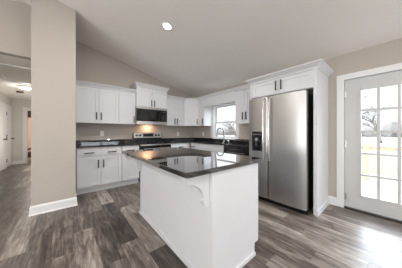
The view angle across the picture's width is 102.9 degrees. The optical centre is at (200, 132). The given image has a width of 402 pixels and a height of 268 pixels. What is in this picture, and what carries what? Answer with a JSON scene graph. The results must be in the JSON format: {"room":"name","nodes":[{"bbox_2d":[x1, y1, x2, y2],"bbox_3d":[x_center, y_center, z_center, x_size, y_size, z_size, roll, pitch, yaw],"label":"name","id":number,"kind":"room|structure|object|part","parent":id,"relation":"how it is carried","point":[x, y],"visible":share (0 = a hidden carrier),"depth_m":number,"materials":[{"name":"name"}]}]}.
{"room":"kitchen","nodes":[
{"label":"kitchen","id":0,"kind":"room"},
{"bbox_2d":[0,92,11,105],"bbox_3d":[-5.421,-0.030,3.947,0.120,2.440,4.980,0,0,-40],"label":"wall","id":1,"kind":"structure","parent":0,"point":[4,98],"depth_m":5.31,"materials":[{"name":"grey paint"}]},
{"bbox_2d":[0,101,4,168],"bbox_3d":[-6.143,0.125,4.920,0.018,2.130,0.820,0,0,-40],"label":"trim","id":2,"kind":"structure","parent":1,"relation":"attached to","point":[1,103],"depth_m":5.17,"materials":[{"name":"white paint"}]},
{"bbox_2d":[0,104,7,170],"bbox_3d":[-6.111,0.165,4.938,0.090,2.030,0.654,0,0,-40],"label":"door","id":3,"kind":"structure","parent":1,"relation":"in","point":[2,139],"depth_m":4.99,"materials":[{"name":"white paint"}]},
{"bbox_2d":[5,104,11,168],"bbox_3d":[-6.694,0.125,5.581,0.018,2.130,0.820,0,0,-40],"label":"trim","id":4,"kind":"structure","parent":1,"relation":"attached to","point":[6,105],"depth_m":5.43,"materials":[{"name":"white paint"}]},
{"bbox_2d":[6,107,13,167],"bbox_3d":[-6.662,0.165,5.598,0.090,2.030,0.654,0,0,-40],"label":"door","id":5,"kind":"structure","parent":1,"relation":"in","point":[8,110],"depth_m":5.56,"materials":[{"name":"white paint"}]},
{"bbox_2d":[0,0,30,59],"bbox_3d":[-3.290,-1.704,2.405,1.175,0.907,0.120,0,0,-40],"label":"wall header","id":6,"kind":"structure","parent":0,"point":[15,17],"depth_m":2.58,"materials":[{"name":"beige paint"}]},
{"bbox_2d":[0,54,30,99],"bbox_3d":[-4.964,-1.290,4.407,1.410,0.080,5.100,0,0,-40],"label":"ceiling","id":7,"kind":"structure","parent":0,"point":[9,88],"depth_m":4.18,"materials":[{"name":"paint"}]},
{"bbox_2d":[0,63,30,83],"bbox_3d":[-3.971,-1.240,3.490,0.640,0.019,1.400,0,0,-40],"label":"attic hatch","id":8,"kind":"object","parent":7,"relation":"attached to","point":[12,73],"visible":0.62,"depth_m":3.37,"materials":[{"name":"paint"}]},
{"bbox_2d":[17,85,30,89],"bbox_3d":[-4.818,-1.218,4.411,0.320,0.065,0.320,0,0,-40],"label":"ceiling light","id":9,"kind":"object","parent":7,"relation":"attached to","point":[19,86],"visible":0.79,"depth_m":4.33,"materials":[{"name":"white glass"}]},
{"bbox_2d":[12,98,30,160],"bbox_3d":[-6.594,-0.030,6.289,2.800,2.440,0.120,0,0,-40],"label":"wall","id":10,"kind":"structure","parent":0,"point":[17,104],"depth_m":5.99,"materials":[{"name":"grey paint"}]},
{"bbox_2d":[12,161,22,164],"bbox_3d":[-6.855,1.130,5.978,0.280,0.120,0.024,0,0,-40],"label":"baseboard","id":11,"kind":"structure","parent":10,"relation":"attached to","point":[13,162],"depth_m":5.97,"materials":[{"name":"white paint"}]},
{"bbox_2d":[23,107,30,163],"bbox_3d":[-6.445,0.115,6.399,0.900,2.150,0.142,0,0,-40],"label":"trim","id":12,"kind":"structure","parent":10,"relation":"attached to","point":[25,109],"depth_m":6.11,"materials":[{"name":"white paint"}]},
{"bbox_2d":[28,117,30,151],"bbox_3d":[-7.684,-0.030,7.594,3.040,2.440,3.520,0,0,-40],"label":"wall","id":13,"kind":"structure","parent":0,"point":[29,119],"depth_m":8.53,"materials":[{"name":"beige paint"}]},
{"bbox_2d":[31,0,75,205],"bbox_3d":[-2.620,-0.468,2.912,0.503,3.316,1.200,0,0,-40],"label":"wall","id":14,"kind":"structure","parent":0,"point":[53,22],"depth_m":2.44,"materials":[{"name":"beige paint"}]},
{"bbox_2d":[28,195,77,216],"bbox_3d":[-2.413,1.123,2.664,0.551,0.135,0.604,0,0,-40],"label":"baseboard","id":15,"kind":"structure","parent":14,"relation":"attached to","point":[66,203],"depth_m":2.42,"materials":[{"name":"white paint"}]},
{"bbox_2d":[76,41,193,148],"bbox_3d":[-1.516,-0.409,4.536,3.250,3.198,0.120,0,0,-40],"label":"wall","id":16,"kind":"structure","parent":0,"point":[92,65],"depth_m":3.93,"materials":[{"name":"beige paint"}]},
{"bbox_2d":[76,80,118,123],"bbox_3d":[-2.290,-0.618,3.561,0.784,0.845,0.384,0,0,-40],"label":"upper cabinet","id":17,"kind":"object","parent":16,"relation":"attached to","point":[96,103],"visible":0.96,"depth_m":3.43,"materials":[{"name":"white paint"}]},
{"bbox_3d":[-2.359,-0.575,3.338,0.386,0.747,0.020,0,0,-40],"label":"door","id":18,"kind":"part","parent":17,"relation":"part of","materials":[{"name":"white paint"}]},
{"bbox_3d":[-2.290,-1.000,3.561,0.784,0.080,0.384,0,0,-40],"label":"crown moulding","id":19,"kind":"part","parent":17,"relation":"part of","materials":[{"name":"white paint"}]},
{"bbox_3d":[-2.058,-0.575,3.589,0.386,0.747,0.020,0,0,-40],"label":"door","id":20,"kind":"part","parent":17,"relation":"part of","materials":[{"name":"white paint"}]},
{"bbox_2d":[76,139,131,143],"bbox_3d":[-2.262,0.216,3.821,1.180,0.084,0.021,0,0,-40],"label":"backsplash","id":21,"kind":"structure","parent":16,"relation":"attached to","point":[113,140],"depth_m":3.76,"materials":[{"name":"black stone"}]},
{"bbox_2d":[117,87,135,124],"bbox_3d":[-1.844,-0.618,3.933,0.374,0.845,0.384,0,0,-40],"label":"upper cabinet","id":22,"kind":"object","parent":16,"relation":"attached to","point":[126,95],"visible":0.96,"depth_m":3.82,"materials":[{"name":"white paint"}]},
{"bbox_3d":[-1.844,-1.000,3.933,0.374,0.080,0.384,0,0,-40],"label":"crown moulding","id":23,"kind":"part","parent":22,"relation":"part of","materials":[{"name":"white paint"}]},
{"bbox_2d":[129,82,169,108],"bbox_3d":[-1.361,-0.925,4.291,0.932,0.566,0.454,0,0,-40],"label":"upper cabinet","id":24,"kind":"object","parent":16,"relation":"attached to","point":[146,95],"visible":0.99,"depth_m":4.11,"materials":[{"name":"white paint"}]},
{"bbox_3d":[-1.415,-0.882,4.035,0.405,0.468,0.020,0,0,-40],"label":"door","id":25,"kind":"part","parent":24,"relation":"part of","materials":[{"name":"white paint"}]},
{"bbox_3d":[-1.361,-1.168,4.291,0.932,0.080,0.454,0,0,-40],"label":"crown moulding","id":26,"kind":"part","parent":24,"relation":"part of","materials":[{"name":"white paint"}]},
{"bbox_2d":[135,106,166,125],"bbox_3d":[-1.360,-0.417,4.282,0.812,0.446,0.461,0,0,-40],"label":"microwave","id":27,"kind":"object","parent":24,"relation":"attached to","point":[143,115],"visible":1,"depth_m":4.10,"materials":[{"name":"grey metal"}]},
{"bbox_3d":[-1.336,-0.432,4.084,0.595,0.299,0.034,0,0,-40],"label":"door","id":28,"kind":"part","parent":27,"relation":"part of","materials":[{"name":"black glass"}]},
{"bbox_3d":[-1.023,-0.432,4.345,0.214,0.299,0.034,0,0,-40],"label":"control panel","id":29,"kind":"part","parent":27,"relation":"part of","materials":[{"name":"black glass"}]},
{"bbox_3d":[-1.099,-0.882,4.298,0.405,0.468,0.020,0,0,-40],"label":"door","id":30,"kind":"part","parent":24,"relation":"part of","materials":[{"name":"white paint"}]},
{"bbox_2d":[162,95,185,125],"bbox_3d":[-0.825,-0.618,4.784,0.628,0.845,0.384,0,0,-40],"label":"upper cabinet","id":31,"kind":"object","parent":16,"relation":"attached to","point":[175,105],"visible":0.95,"depth_m":4.67,"materials":[{"name":"white paint"}]},
{"bbox_3d":[-0.864,-0.575,4.585,0.308,0.747,0.020,0,0,-40],"label":"door","id":32,"kind":"part","parent":31,"relation":"part of","materials":[{"name":"white paint"}]},
{"bbox_3d":[-0.825,-1.000,4.784,0.628,0.080,0.384,0,0,-40],"label":"crown moulding","id":33,"kind":"part","parent":31,"relation":"part of","materials":[{"name":"white paint"}]},
{"bbox_3d":[-0.623,-0.575,4.787,0.308,0.747,0.020,0,0,-40],"label":"door","id":34,"kind":"part","parent":31,"relation":"part of","materials":[{"name":"white paint"}]},
{"bbox_2d":[185,98,198,126],"bbox_3d":[-0.268,-0.618,5.084,0.629,0.845,0.637,0,0,-40],"label":"upper cabinet","id":35,"kind":"object","parent":16,"relation":"attached to","point":[191,104],"visible":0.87,"depth_m":4.87,"materials":[{"name":"white paint"}]},
{"bbox_3d":[-0.270,-1.000,5.094,0.619,0.080,0.619,0,0,-40],"label":"crown moulding","id":36,"kind":"part","parent":35,"relation":"part of","materials":[{"name":"white paint"}]},
{"bbox_2d":[0,158,401,267],"bbox_3d":[-3.037,1.250,2.668,8.020,0.120,17.200,0,0,-40],"label":"floor","id":37,"kind":"structure","parent":0,"point":[106,228],"depth_m":1.83,"materials":[{"name":"wood"}]},
{"bbox_2d":[76,146,121,194],"bbox_3d":[-2.208,0.742,3.464,0.785,0.896,0.637,0,0,-40],"label":"base cabinet","id":38,"kind":"object","parent":37,"relation":"on","point":[97,168],"visible":0.99,"depth_m":3.22,"materials":[{"name":"white paint"}]},
{"bbox_3d":[-2.184,0.387,3.132,0.384,0.162,0.020,0,0,-40],"label":"drawer","id":39,"kind":"part","parent":38,"relation":"part of","materials":[{"name":"white paint"}]},
{"bbox_3d":[-2.184,0.772,3.132,0.384,0.585,0.020,0,0,-40],"label":"door","id":40,"kind":"part","parent":38,"relation":"part of","materials":[{"name":"white paint"}]},
{"bbox_2d":[76,139,139,147],"bbox_3d":[-2.065,0.234,3.585,1.180,0.119,0.634,0,0,-40],"label":"countertop","id":41,"kind":"structure","parent":38,"relation":"on","point":[114,142],"depth_m":3.60,"materials":[{"name":"black stone"}]},
{"bbox_3d":[-1.885,0.387,3.381,0.384,0.162,0.020,0,0,-40],"label":"drawer","id":42,"kind":"part","parent":38,"relation":"part of","materials":[{"name":"white paint"}]},
{"bbox_3d":[-1.885,0.772,3.381,0.384,0.585,0.020,0,0,-40],"label":"door","id":43,"kind":"part","parent":38,"relation":"part of","materials":[{"name":"white paint"}]},
{"bbox_2d":[121,145,138,185],"bbox_3d":[-1.762,0.742,3.837,0.374,0.896,0.637,0,0,-40],"label":"base cabinet","id":44,"kind":"object","parent":37,"relation":"on","point":[130,173],"visible":0.51,"depth_m":3.61,"materials":[{"name":"white paint"}]},
{"bbox_3d":[-1.589,0.387,3.629,0.362,0.162,0.020,0,0,-40],"label":"drawer","id":45,"kind":"part","parent":44,"relation":"part of","materials":[{"name":"white paint"}]},
{"bbox_3d":[-1.589,0.772,3.629,0.362,0.585,0.020,0,0,-40],"label":"door","id":46,"kind":"part","parent":44,"relation":"part of","materials":[{"name":"white paint"}]},
{"bbox_2d":[132,133,170,180],"bbox_3d":[-1.271,0.585,4.183,0.790,1.150,0.688,0,0,-40],"label":"range","id":47,"kind":"object","parent":37,"relation":"on","point":[146,140],"visible":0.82,"depth_m":4.19,"materials":[{"name":"grey metal"}]},
{"bbox_3d":[-1.447,0.080,4.394,0.766,0.130,0.023,0,0,-40],"label":"control panel","id":48,"kind":"part","parent":47,"relation":"part of","materials":[{"name":"metal"}]},
{"bbox_2d":[136,142,170,144],"bbox_3d":[-1.268,0.275,4.180,0.790,0.021,0.565,0,0,-40],"label":"cooktop","id":49,"kind":"object","parent":47,"relation":"in","point":[141,143],"depth_m":4.08,"materials":[{"name":"black glass"}]},
{"bbox_3d":[-1.100,0.302,3.978,0.790,0.032,0.040,0,0,-40],"label":"trim","id":50,"kind":"part","parent":47,"relation":"part of","materials":[{"name":"metal"}]},
{"bbox_3d":[-1.100,0.631,3.978,0.780,0.618,0.039,0,0,-40],"label":"oven door","id":51,"kind":"part","parent":47,"relation":"part of","materials":[{"name":"black glass"}]},
{"bbox_2d":[170,143,189,147],"bbox_3d":[-0.746,0.742,4.685,0.640,0.896,0.637,0,0,-40],"label":"base cabinet","id":52,"kind":"object","parent":37,"relation":"on","point":[183,145],"visible":0.18,"depth_m":4.46,"materials":[{"name":"white paint"}]},
{"bbox_2d":[161,137,248,146],"bbox_3d":[0.124,0.234,4.127,1.255,0.119,2.609,0,0,-40],"label":"countertop","id":53,"kind":"structure","parent":52,"relation":"on","point":[238,142],"depth_m":4.52,"materials":[{"name":"black stone"}]},
{"bbox_2d":[216,128,225,141],"bbox_3d":[0.552,0.064,4.340,0.267,0.389,0.118,0,0,13],"label":"faucet","id":54,"kind":"object","parent":53,"relation":"on","point":[224,139],"visible":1,"depth_m":4.33,"materials":[{"name":"silver metal"}]},
{"bbox_2d":[125,155,257,267],"bbox_3d":[-0.229,0.745,1.931,0.918,0.890,1.556,0,0,-40],"label":"kitchen island","id":55,"kind":"object","parent":37,"relation":"on","point":[208,220],"visible":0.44,"depth_m":1.43,"materials":[{"name":"white paint"}]},
{"bbox_3d":[-0.404,0.745,1.785,0.012,0.890,1.530,0,0,-40],"label":"panel","id":56,"kind":"part","parent":55,"relation":"part of","materials":[{"name":"white paint"}]},
{"bbox_2d":[122,147,261,177],"bbox_3d":[-0.240,0.281,1.938,0.950,0.037,1.595,0,0,-40],"label":"island countertop","id":57,"kind":"structure","parent":55,"relation":"on","point":[182,162],"depth_m":1.53,"materials":[{"name":"stone"}]},
{"bbox_3d":[-0.193,1.175,1.961,0.586,0.030,1.556,0,0,-40],"label":"shoe moulding","id":58,"kind":"part","parent":55,"relation":"part of","materials":[{"name":"white paint"}]},
{"bbox_3d":[0.327,0.745,1.406,0.623,0.890,0.012,0,0,-40],"label":"panel","id":59,"kind":"part","parent":55,"relation":"part of","materials":[{"name":"white paint"}]},
{"bbox_2d":[191,143,201,149],"bbox_3d":[0.005,0.742,4.751,0.637,0.896,0.330,0,0,-40],"label":"base cabinet","id":60,"kind":"object","parent":37,"relation":"on","point":[193,145],"visible":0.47,"depth_m":4.54,"materials":[{"name":"white paint"}]},
{"bbox_3d":[-0.195,0.387,4.569,0.020,0.162,0.294,0,0,-40],"label":"drawer","id":61,"kind":"part","parent":60,"relation":"part of","materials":[{"name":"white paint"}]},
{"bbox_2d":[197,143,223,152],"bbox_3d":[0.426,0.748,4.247,0.637,0.884,0.980,0,0,-40],"label":"base cabinet","id":62,"kind":"object","parent":37,"relation":"on","point":[207,147],"visible":0.19,"depth_m":4.00,"materials":[{"name":"white paint"}]},
{"bbox_2d":[224,145,248,155],"bbox_3d":[0.956,0.745,3.588,0.629,0.890,0.700,0,0,-40],"label":"dishwasher","id":63,"kind":"object","parent":37,"relation":"on","point":[236,150],"visible":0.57,"depth_m":3.40,"materials":[{"name":"black plastic"}]},
{"bbox_2d":[249,90,312,214],"bbox_3d":[1.434,0.290,2.820,0.840,1.800,0.928,0,0,-40],"label":"refrigerator","id":64,"kind":"object","parent":37,"relation":"on","point":[280,125],"visible":0.99,"depth_m":2.48,"materials":[{"name":"silver metal"}]},
{"bbox_3d":[0.986,0.155,2.825,0.022,0.340,0.190,0,0,-40],"label":"dispenser frame","id":65,"kind":"part","parent":64,"relation":"part of","materials":[{"name":"black plastic"}]},
{"bbox_3d":[1.029,0.255,2.852,0.100,1.710,0.360,0,0,-40],"label":"freezer door","id":66,"kind":"part","parent":64,"relation":"part of","materials":[{"name":"metal"}]},
{"bbox_3d":[1.053,-0.040,2.692,0.092,1.093,0.028,0,0,-40],"label":"handle","id":67,"kind":"part","parent":64,"relation":"part of","materials":[{"name":"metal"}]},
{"bbox_3d":[1.115,-0.040,2.619,0.092,1.093,0.028,0,0,-40],"label":"handle","id":68,"kind":"part","parent":64,"relation":"part of","materials":[{"name":"metal"}]},
{"bbox_3d":[1.332,0.255,2.490,0.100,1.710,0.552,0,0,-40],"label":"fresh food door","id":69,"kind":"part","parent":64,"relation":"part of","materials":[{"name":"metal"}]},
{"bbox_2d":[245,59,333,215],"bbox_3d":[1.520,0.095,2.873,0.719,2.190,1.225,0,0,-40],"label":"tall cabinet","id":70,"kind":"object","parent":37,"relation":"on","point":[313,76],"visible":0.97,"depth_m":2.46,"materials":[{"name":"white paint"}]},
{"bbox_3d":[1.213,0.133,3.299,0.644,2.115,0.028,0,0,-40],"label":"panel","id":71,"kind":"part","parent":70,"relation":"part of","materials":[{"name":"white paint"}]},
{"bbox_3d":[1.158,-0.787,2.901,0.020,0.255,0.499,0,0,-40],"label":"door","id":72,"kind":"part","parent":70,"relation":"part of","materials":[{"name":"white paint"}]},
{"bbox_3d":[1.520,-0.958,2.873,0.719,0.085,1.225,0,0,-40],"label":"crown moulding","id":73,"kind":"part","parent":70,"relation":"part of","materials":[{"name":"white paint"}]},
{"bbox_3d":[1.479,-0.787,2.517,0.020,0.255,0.491,0,0,-40],"label":"door","id":74,"kind":"part","parent":70,"relation":"part of","materials":[{"name":"white paint"}]},
{"bbox_3d":[1.880,0.133,2.499,0.644,2.115,0.040,0,0,-40],"label":"panel","id":75,"kind":"part","parent":70,"relation":"part of","materials":[{"name":"white paint"}]},
{"bbox_3d":[1.891,1.150,2.471,0.625,0.080,0.018,0,0,-40],"label":"moulding","id":76,"kind":"part","parent":70,"relation":"part of","materials":[{"name":"white paint"}]},
{"bbox_2d":[344,206,401,223],"bbox_3d":[2.610,1.180,2.223,0.180,0.020,0.918,0,0,-40],"label":"threshold","id":77,"kind":"object","parent":37,"relation":"on","point":[346,207],"visible":0.49,"depth_m":2.28,"materials":[{"name":"brown metal"}]},
{"bbox_2d":[12,0,401,95],"bbox_3d":[-0.289,-1.771,-0.367,7.950,1.132,9.220,0,0,-40],"label":"ceiling","id":78,"kind":"structure","parent":0,"point":[211,45],"depth_m":2.54,"materials":[{"name":"paint"}]},
{"bbox_2d":[162,22,172,30],"bbox_3d":[-0.550,-1.725,2.607,0.175,0.045,0.180,0,0,-40],"label":"recessed light","id":79,"kind":"object","parent":78,"relation":"in","point":[166,25],"visible":1,"depth_m":2.60,"materials":[{"name":"white paint"}]},
{"bbox_2d":[194,38,401,196],"bbox_3d":[2.673,-0.025,2.171,0.150,2.430,9.120,0,0,-40],"label":"wall","id":80,"kind":"structure","parent":0,"point":[387,53],"depth_m":2.61,"materials":[{"name":"beige paint"}]},
{"bbox_2d":[197,96,211,125],"bbox_3d":[0.107,-0.618,4.827,0.384,0.845,0.270,0,0,-40],"label":"upper cabinet","id":81,"kind":"object","parent":80,"relation":"attached to","point":[204,113],"visible":0.94,"depth_m":4.74,"materials":[{"name":"white paint"}]},
{"bbox_3d":[0.009,-0.575,4.745,0.020,0.747,0.264,0,0,-40],"label":"door","id":82,"kind":"part","parent":81,"relation":"part of","materials":[{"name":"white paint"}]},
{"bbox_2d":[161,137,248,142],"bbox_3d":[0.124,0.216,4.127,1.255,0.084,2.609,0,0,-40],"label":"backsplash","id":83,"kind":"structure","parent":80,"relation":"attached to","point":[192,138],"depth_m":4.84,"materials":[{"name":"black stone"}]},
{"bbox_2d":[211,101,239,139],"bbox_3d":[0.694,-0.330,4.518,0.180,1.100,1.050,0,0,-40],"label":"window","id":84,"kind":"structure","parent":80,"relation":"in","point":[215,122],"depth_m":4.72,"materials":[{"name":"white paint"}]},
{"bbox_3d":[0.738,-0.522,4.555,0.035,0.505,0.836,0,0,-40],"label":"sash","id":85,"kind":"part","parent":84,"relation":"part of","materials":[{"name":"white paint"}]},
{"bbox_3d":[0.707,-0.071,4.529,0.035,0.478,0.836,0,0,-40],"label":"sash","id":86,"kind":"part","parent":84,"relation":"part of","materials":[{"name":"white paint"}]},
{"bbox_2d":[234,84,249,124],"bbox_3d":[1.079,-0.618,3.662,0.384,0.845,0.518,0,0,-40],"label":"upper cabinet","id":87,"kind":"object","parent":80,"relation":"attached to","point":[242,93],"visible":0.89,"depth_m":3.62,"materials":[{"name":"white paint"}]},
{"bbox_2d":[203,88,234,106],"bbox_3d":[0.442,-0.887,4.199,0.095,0.305,1.121,0,0,-40],"label":"valance board","id":88,"kind":"object","parent":87,"relation":"attached to","point":[226,96],"visible":0.93,"depth_m":4.14,"materials":[{"name":"white paint"}]},
{"bbox_3d":[0.442,-1.000,4.199,0.095,0.080,1.121,0,0,-40],"label":"crown moulding","id":89,"kind":"part","parent":88,"relation":"part of","materials":[{"name":"white paint"}]},
{"bbox_3d":[0.898,-0.575,3.680,0.020,0.747,0.253,0,0,-40],"label":"door","id":90,"kind":"part","parent":87,"relation":"part of","materials":[{"name":"white paint"}]},
{"bbox_3d":[1.079,-1.000,3.662,0.384,0.080,0.518,0,0,-40],"label":"crown moulding","id":91,"kind":"part","parent":87,"relation":"part of","materials":[{"name":"white paint"}]},
{"bbox_3d":[1.064,-0.575,3.481,0.020,0.747,0.253,0,0,-40],"label":"door","id":92,"kind":"part","parent":87,"relation":"part of","materials":[{"name":"white paint"}]},
{"bbox_2d":[328,195,336,205],"bbox_3d":[2.167,1.125,2.641,0.024,0.130,0.110,0,0,-40],"label":"baseboard","id":93,"kind":"structure","parent":80,"relation":"attached to","point":[332,200],"depth_m":2.64,"materials":[{"name":"white paint"}]},
{"bbox_2d":[337,63,401,207],"bbox_3d":[2.614,0.140,2.226,0.170,2.100,1.100,0,0,-40],"label":"door frame","id":94,"kind":"structure","parent":80,"relation":"in","point":[341,79],"depth_m":2.54,"materials":[{"name":"white paint"}]},
{"bbox_2d":[344,70,401,220],"bbox_3d":[2.565,0.173,2.192,0.120,1.982,0.920,0,0,-40],"label":"door","id":95,"kind":"structure","parent":94,"relation":"attached to","point":[353,196],"depth_m":2.38,"materials":[{"name":"white paint"}]},
{"label":"outside","id":96,"kind":"structure","parent":0,"visible":0},
{"bbox_2d":[218,135,401,181],"bbox_3d":[54.258,1.063,57.528,150.000,1.024,190.000,0,0,-40],"label":"field","id":97,"kind":"structure","parent":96,"point":[371,140],"depth_m":9.20,"materials":[{"name":"white plant"}]},
{"bbox_2d":[224,120,235,136],"bbox_3d":[3.805,-0.196,22.555,2.466,3.612,2.890,0,0,-40],"label":"bare tree","id":98,"kind":"object","parent":97,"relation":"on","point":[226,120],"visible":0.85,"depth_m":22.33,"materials":[{"name":"grey plant"}]},
{"bbox_2d":[217,121,401,136],"bbox_3d":[41.001,-0.907,56.387,17.252,4.594,146.926,0,0,-40],"label":"treeline","id":99,"kind":"object","parent":97,"relation":"on","point":[390,126],"visible":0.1,"depth_m":41.07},
{"bbox_2d":[362,97,392,142],"bbox_3d":[24.084,-1.771,22.492,6.405,6.790,4.741,0,0,16],"label":"bare tree","id":100,"kind":"object","parent":97,"relation":"on","point":[373,116],"visible":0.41,"depth_m":21.76,"materials":[{"name":"grey plant"}]},
{"bbox_2d":[362,90,401,113],"bbox_3d":[12.777,-2.289,15.301,6.306,7.834,9.387,0,0,12],"label":"bare tree","id":101,"kind":"object","parent":97,"relation":"on","point":[384,90],"visible":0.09,"depth_m":12.45,"materials":[{"name":"grey plant"}]},
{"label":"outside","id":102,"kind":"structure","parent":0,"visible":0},
{"bbox_2d":[362,176,401,202],"bbox_3d":[3.504,1.285,3.438,2.750,0.130,11.000,0,0,-40],"label":"patio","id":103,"kind":"structure","parent":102,"point":[388,189],"depth_m":3.45,"materials":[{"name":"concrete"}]},
{"bbox_2d":[362,143,401,179],"bbox_3d":[4.329,0.755,4.127,0.140,0.930,10.600,0,0,-40],"label":"railing","id":104,"kind":"object","parent":103,"relation":"on","point":[365,147],"visible":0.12,"depth_m":4.01,"materials":[{"name":"yellow wood"}]},
{"bbox_3d":[4.297,0.775,4.165,0.100,0.890,0.100,0,0,-40],"label":"post","id":105,"kind":"part","parent":104,"relation":"part of","materials":[{"name":"yellow wood"}]},
{"bbox_3d":[4.329,0.405,4.127,0.040,0.090,10.600,0,0,-40],"label":"rail","id":106,"kind":"part","parent":104,"relation":"part of","materials":[{"name":"yellow wood"}]},
{"bbox_3d":[4.329,0.310,4.127,0.140,0.040,10.600,0,0,-40],"label":"rail","id":107,"kind":"part","parent":104,"relation":"part of","materials":[{"name":"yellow wood"}]},
{"bbox_3d":[4.329,1.085,4.127,0.040,0.090,10.600,0,0,-40],"label":"rail","id":108,"kind":"part","parent":104,"relation":"part of","materials":[{"name":"yellow wood"}]}
]}

